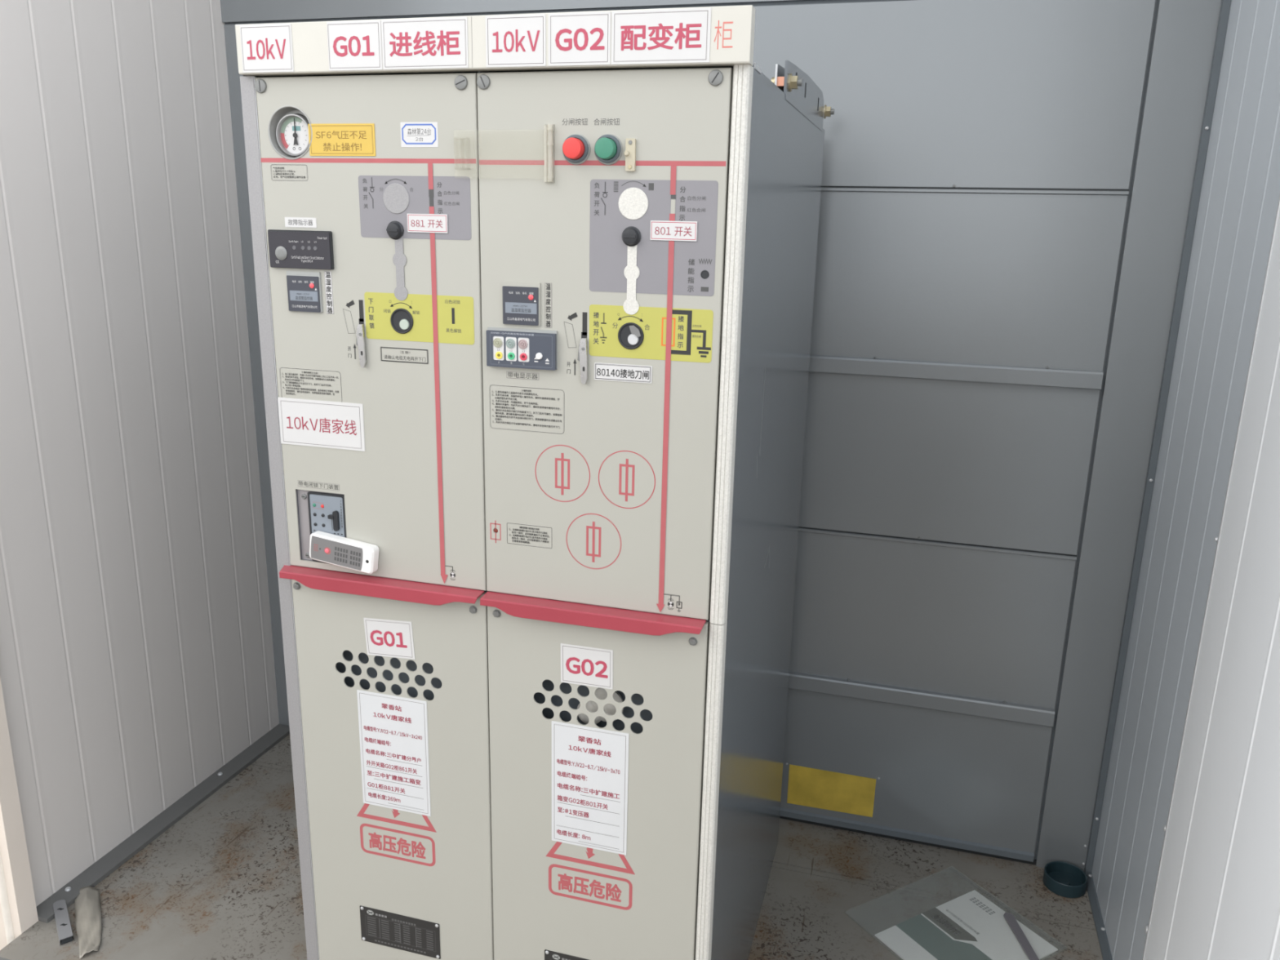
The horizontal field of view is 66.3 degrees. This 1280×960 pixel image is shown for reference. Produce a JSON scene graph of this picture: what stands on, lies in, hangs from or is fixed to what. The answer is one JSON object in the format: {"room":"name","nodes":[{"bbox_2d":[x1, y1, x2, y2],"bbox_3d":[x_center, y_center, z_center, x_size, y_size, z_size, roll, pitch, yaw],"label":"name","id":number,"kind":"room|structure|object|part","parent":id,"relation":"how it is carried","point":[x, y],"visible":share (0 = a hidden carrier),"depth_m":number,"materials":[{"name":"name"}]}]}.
{"room":"electrical room","nodes":[
{"label":"electrical room","id":0,"kind":"room"},
{"bbox_2d":[0,0,279,906],"bbox_3d":[-1.138,-0.411,2.093,0.050,2.500,0.840,5,15,15],"label":"wall","id":1,"kind":"structure","parent":0,"point":[137,659],"depth_m":2.13,"materials":[{"name":"white metal"}]},
{"bbox_2d":[0,678,38,950],"bbox_3d":[-1.366,-0.116,1.759,0.313,2.910,0.048,5,15,15],"label":"trim","id":2,"kind":"structure","parent":1,"relation":"attached to","point":[18,908],"depth_m":1.94,"materials":[{"name":"metal"}]},
{"bbox_2d":[36,724,289,923],"bbox_3d":[-1.118,0.797,2.390,0.052,0.014,0.830,5,15,15],"label":"baseboard","id":3,"kind":"structure","parent":1,"relation":"attached to","point":[97,872],"depth_m":2.31,"materials":[{"name":"metal"}]},
{"bbox_2d":[0,733,1102,959],"bbox_3d":[-0.132,0.920,2.076,2.140,0.022,0.942,5,15,15],"label":"floor","id":4,"kind":"structure","parent":0,"point":[223,882],"depth_m":2.13,"materials":[{"name":"grey concrete"}]},
{"bbox_2d":[53,899,74,944],"bbox_3d":[-1.177,0.900,1.996,0.025,0.013,0.134,-9,18,-34],"label":"bracket","id":5,"kind":"object","parent":4,"relation":"on","point":[63,923],"visible":1,"depth_m":1.99,"materials":[{"name":"grey metal"}]},
{"bbox_2d":[75,885,102,958],"bbox_3d":[-1.128,0.896,2.002,0.047,0.016,0.222,-7,17,-30],"label":"scrap","id":6,"kind":"object","parent":4,"relation":"on","point":[88,919],"visible":1,"depth_m":2.00,"materials":[{"name":"beige fabric"}]},
{"bbox_2d":[235,4,834,959],"bbox_3d":[-0.100,0.129,1.796,0.714,1.651,0.860,5,15,15],"label":"tall cabinet","id":7,"kind":"object","parent":4,"relation":"on","point":[535,291],"visible":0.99,"depth_m":1.36,"materials":[{"name":"metal"}]},
{"bbox_3d":[-0.490,-0.567,1.286,0.078,0.058,0.001,5,15,15],"label":"sign plate","id":8,"kind":"part","parent":7,"relation":"part of","materials":[{"name":"white plastic"}]},
{"bbox_3d":[-0.545,0.224,1.520,0.022,1.588,0.004,5,15,15],"label":"corner post","id":9,"kind":"part","parent":7,"relation":"part of","materials":[{"name":"grey metal"}]},
{"bbox_3d":[-0.461,-0.081,1.414,0.139,0.069,0.001,5,15,15],"label":"line name plate","id":10,"kind":"part","parent":7,"relation":"part of","materials":[{"name":"white plastic"}]},
{"bbox_2d":[327,510,339,531],"bbox_3d":[-0.453,0.060,1.446,0.016,0.031,0.005,5,15,15],"label":"switch","id":11,"kind":"object","parent":7,"relation":"attached to","point":[333,516],"depth_m":1.45,"materials":[{"name":"black plastic"}]},
{"bbox_2d":[309,530,378,573],"bbox_3d":[-0.438,0.107,1.445,0.110,0.052,0.019,5,15,15],"label":"box","id":12,"kind":"object","parent":7,"relation":"on","point":[359,556],"visible":1,"depth_m":1.44,"materials":[{"name":"white plastic"}]},
{"bbox_3d":[-0.365,-0.555,1.251,0.077,0.058,0.001,5,15,15],"label":"sign plate","id":13,"kind":"part","parent":7,"relation":"part of","materials":[{"name":"white plastic"}]},
{"bbox_3d":[-0.388,-0.187,1.362,0.014,0.060,0.007,5,15,15],"label":"latch lever","id":14,"kind":"part","parent":7,"relation":"part of","materials":[{"name":"silver metal"}]},
{"bbox_3d":[-0.367,-0.193,1.367,0.324,0.694,0.016,5,15,15],"label":"panel","id":15,"kind":"part","parent":7,"relation":"part of","materials":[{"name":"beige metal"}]},
{"bbox_3d":[-0.377,0.238,1.471,0.084,0.064,0.001,5,15,15],"label":"bay number plate","id":16,"kind":"part","parent":7,"relation":"part of","materials":[{"name":"white plastic"}]},
{"bbox_3d":[-0.385,0.575,1.568,0.324,0.884,0.016,5,15,15],"label":"door","id":17,"kind":"part","parent":7,"relation":"part of","materials":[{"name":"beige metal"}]},
{"bbox_3d":[-0.382,0.424,1.520,0.119,0.197,0.001,5,15,15],"label":"cable data plate","id":18,"kind":"part","parent":7,"relation":"part of","materials":[{"name":"white paper"}]},
{"bbox_3d":[-0.328,-0.333,1.305,0.024,0.024,0.010,5,15,15],"label":"knob","id":19,"kind":"part","parent":7,"relation":"part of","materials":[{"name":"black plastic"}]},
{"bbox_3d":[-0.394,0.741,1.603,0.145,0.067,0.002,5,15,15],"label":"rating plate","id":20,"kind":"part","parent":7,"relation":"part of","materials":[{"name":"metal"}]},
{"bbox_2d":[390,308,413,333],"bbox_3d":[-0.326,-0.217,1.338,0.034,0.034,0.002,5,15,15],"label":"socket","id":21,"kind":"object","parent":7,"relation":"attached to","point":[401,319],"depth_m":1.34,"materials":[{"name":"black plastic"}]},
{"bbox_3d":[-0.270,-0.546,1.225,0.119,0.058,0.001,5,15,15],"label":"sign plate","id":22,"kind":"part","parent":7,"relation":"part of","materials":[{"name":"white plastic"}]},
{"bbox_3d":[-0.281,-0.339,1.293,0.059,0.024,0.001,5,15,15],"label":"switch number plate","id":23,"kind":"part","parent":7,"relation":"part of","materials":[{"name":"white plastic"}]},
{"bbox_3d":[-0.201,-0.542,1.218,0.688,0.061,0.023,5,15,15],"label":"header panel","id":24,"kind":"part","parent":7,"relation":"part of","materials":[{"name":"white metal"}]},
{"bbox_2d":[493,337,502,347],"bbox_3d":[-0.189,-0.182,1.297,0.013,0.013,0.003,5,15,15],"label":"lamp","id":25,"kind":"object","parent":7,"relation":"attached to","point":[497,342],"depth_m":1.30,"materials":[{"name":"yellow plastic"}]},
{"bbox_2d":[506,338,515,348],"bbox_3d":[-0.171,-0.180,1.292,0.013,0.013,0.003,5,15,15],"label":"lamp","id":26,"kind":"object","parent":7,"relation":"attached to","point":[510,343],"depth_m":1.29,"materials":[{"name":"green plastic"}]},
{"bbox_3d":[-0.152,-0.534,1.192,0.079,0.058,0.001,5,15,15],"label":"sign plate","id":27,"kind":"part","parent":7,"relation":"part of","materials":[{"name":"white plastic"}]},
{"bbox_2d":[518,339,527,349],"bbox_3d":[-0.154,-0.178,1.288,0.013,0.013,0.003,5,15,15],"label":"lamp","id":28,"kind":"object","parent":7,"relation":"attached to","point":[522,344],"depth_m":1.29,"materials":[{"name":"pink plastic"}]},
{"bbox_2d":[528,294,533,300],"bbox_3d":[-0.142,-0.238,1.274,0.007,0.007,0.002,5,15,15],"label":"lamp","id":29,"kind":"object","parent":7,"relation":"attached to","point":[530,296],"depth_m":1.27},
{"bbox_3d":[-0.080,0.772,1.517,0.145,0.067,0.002,5,15,15],"label":"rating plate","id":30,"kind":"part","parent":7,"relation":"part of","materials":[{"name":"metal"}]},
{"bbox_3d":[-0.073,-0.527,1.171,0.079,0.058,0.001,5,15,15],"label":"sign plate","id":31,"kind":"part","parent":7,"relation":"part of","materials":[{"name":"white plastic"}]},
{"bbox_3d":[-0.075,-0.155,1.276,0.014,0.060,0.007,5,15,15],"label":"latch lever","id":32,"kind":"part","parent":7,"relation":"part of","materials":[{"name":"silver metal"}]},
{"bbox_3d":[-0.076,0.264,1.387,0.079,0.061,0.001,5,15,15],"label":"bay number plate","id":33,"kind":"part","parent":7,"relation":"part of","materials":[{"name":"white plastic"}]},
{"bbox_3d":[-0.074,0.452,1.434,0.118,0.199,0.001,5,15,15],"label":"cable data plate","id":34,"kind":"part","parent":7,"relation":"part of","materials":[{"name":"white paper"}]},
{"bbox_3d":[-0.072,0.605,1.482,0.324,0.884,0.016,5,15,15],"label":"door","id":35,"kind":"part","parent":7,"relation":"part of","materials":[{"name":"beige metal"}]},
{"bbox_3d":[-0.055,-0.163,1.281,0.324,0.694,0.016,5,15,15],"label":"panel","id":36,"kind":"part","parent":7,"relation":"part of","materials":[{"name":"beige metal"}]},
{"bbox_3d":[-0.022,-0.139,1.268,0.078,0.022,0.001,5,15,15],"label":"switch number plate","id":37,"kind":"part","parent":7,"relation":"part of","materials":[{"name":"white plastic"}]},
{"bbox_2d":[617,322,644,349],"bbox_3d":[-0.012,-0.184,1.252,0.034,0.034,0.003,5,15,15],"label":"socket","id":38,"kind":"object","parent":7,"relation":"attached to","point":[630,335],"depth_m":1.25,"materials":[{"name":"black plastic"}]},
{"bbox_3d":[-0.012,-0.303,1.218,0.024,0.024,0.010,5,15,15],"label":"knob","id":39,"kind":"part","parent":7,"relation":"part of","materials":[{"name":"black plastic"}]},
{"bbox_3d":[0.024,-0.518,1.144,0.120,0.058,0.001,5,15,15],"label":"sign plate","id":40,"kind":"part","parent":7,"relation":"part of","materials":[{"name":"white plastic"}]},
{"bbox_3d":[0.041,-0.307,1.205,0.059,0.023,0.001,5,15,15],"label":"switch number plate","id":41,"kind":"part","parent":7,"relation":"part of","materials":[{"name":"white plastic"}]},
{"bbox_3d":[0.104,0.283,1.350,0.020,1.589,0.023,5,15,15],"label":"corner post","id":42,"kind":"part","parent":7,"relation":"part of","materials":[{"name":"metal"}]},
{"bbox_3d":[0.263,-0.638,1.631,0.003,0.053,0.489,5,15,15],"label":"plate","id":43,"kind":"part","parent":7,"relation":"part of","materials":[{"name":"metal"}]},
{"bbox_2d":[1042,861,1087,897],"bbox_3d":[0.947,0.889,2.181,0.089,0.032,0.089,5,15,15],"label":"bowl","id":44,"kind":"object","parent":4,"relation":"on","point":[1064,879],"visible":1,"depth_m":2.19,"materials":[{"name":"teal plastic"}]},
{"bbox_3d":[0.652,0.934,2.034,0.444,0.006,0.437,5,15,15],"label":"plastic bag","id":45,"kind":"object","parent":4,"relation":"on","visible":0},
{"bbox_2d":[875,889,1057,959],"bbox_3d":[0.665,0.944,2.000,0.299,0.003,0.211,-7,17,-29],"label":"booklet","id":46,"kind":"object","parent":45,"relation":"in","point":[969,926],"visible":1,"depth_m":2.02,"materials":[{"name":"white paper"}]},
{"bbox_2d":[1003,911,1039,959],"bbox_3d":[0.784,0.953,1.954,0.020,0.004,0.261,1,15,-2],"label":"bar","id":47,"kind":"object","parent":45,"relation":"on","point":[1010,918],"visible":1,"depth_m":2.01,"materials":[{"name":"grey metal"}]},
{"bbox_2d":[220,0,1221,871],"bbox_3d":[0.032,-0.415,2.211,2.140,2.500,0.064,5,15,15],"label":"door frame","id":48,"kind":"structure","parent":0,"point":[1184,31],"depth_m":2.03,"materials":[{"name":"grey metal"}]},
{"bbox_2d":[779,815,1035,865],"bbox_3d":[-0.001,0.793,2.507,2.140,0.011,0.007,5,15,15],"label":"baseboard","id":49,"kind":"structure","parent":48,"relation":"attached to","point":[780,816],"depth_m":2.33,"materials":[{"name":"grey metal"}]},
{"bbox_2d":[752,0,1157,862],"bbox_3d":[0.494,-0.049,2.134,0.899,1.826,0.022,5,15,15],"label":"door","id":50,"kind":"structure","parent":48,"relation":"in","point":[979,155],"depth_m":2.05,"materials":[{"name":"grey metal"}]},
{"bbox_2d":[786,762,879,817],"bbox_3d":[0.458,0.744,2.348,0.222,0.110,0.002,5,15,15],"label":"sticker","id":51,"kind":"object","parent":50,"relation":"attached to","point":[807,786],"visible":1,"depth_m":2.35,"materials":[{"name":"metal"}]},
{"bbox_3d":[0.484,0.484,2.268,0.885,0.039,0.014,5,15,15],"label":"rail","id":52,"kind":"part","parent":50,"relation":"part of","materials":[{"name":"grey metal"}]},
{"bbox_3d":[0.500,-0.239,2.078,0.885,0.037,0.014,5,15,15],"label":"rail","id":53,"kind":"part","parent":50,"relation":"part of","materials":[{"name":"grey metal"}]},
{"bbox_2d":[1082,0,1231,875],"bbox_3d":[1.032,-0.214,1.922,0.022,2.300,0.016,5,15,15],"label":"trim","id":54,"kind":"structure","parent":48,"relation":"attached to","point":[1225,5],"depth_m":1.94,"materials":[{"name":"metal"}]},
{"bbox_2d":[1091,0,1279,959],"bbox_3d":[1.012,-0.259,1.700,0.050,2.500,0.443,5,15,15],"label":"wall","id":55,"kind":"structure","parent":0,"point":[1245,133],"depth_m":1.74,"materials":[{"name":"white metal"}]},
{"bbox_2d":[1086,873,1112,959],"bbox_3d":[0.953,0.938,2.019,0.014,0.019,0.430,5,15,15],"label":"baseboard","id":56,"kind":"structure","parent":55,"relation":"attached to","point":[1095,909],"depth_m":2.06,"materials":[{"name":"metal"}]},
{"bbox_2d":[1133,137,1279,959],"bbox_3d":[0.937,-0.103,1.490,0.060,2.300,0.062,5,15,15],"label":"trim","id":57,"kind":"structure","parent":55,"relation":"attached to","point":[1274,193],"depth_m":1.56,"materials":[{"name":"metal"}]},
{"bbox_2d":[1142,195,1279,959],"bbox_3d":[0.737,0.038,0.975,0.048,2.280,1.074,7,16,19],"label":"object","id":58,"kind":"structure","parent":55,"relation":"in","point":[1216,895],"depth_m":1.34,"materials":[{"name":"metal"}]}
]}

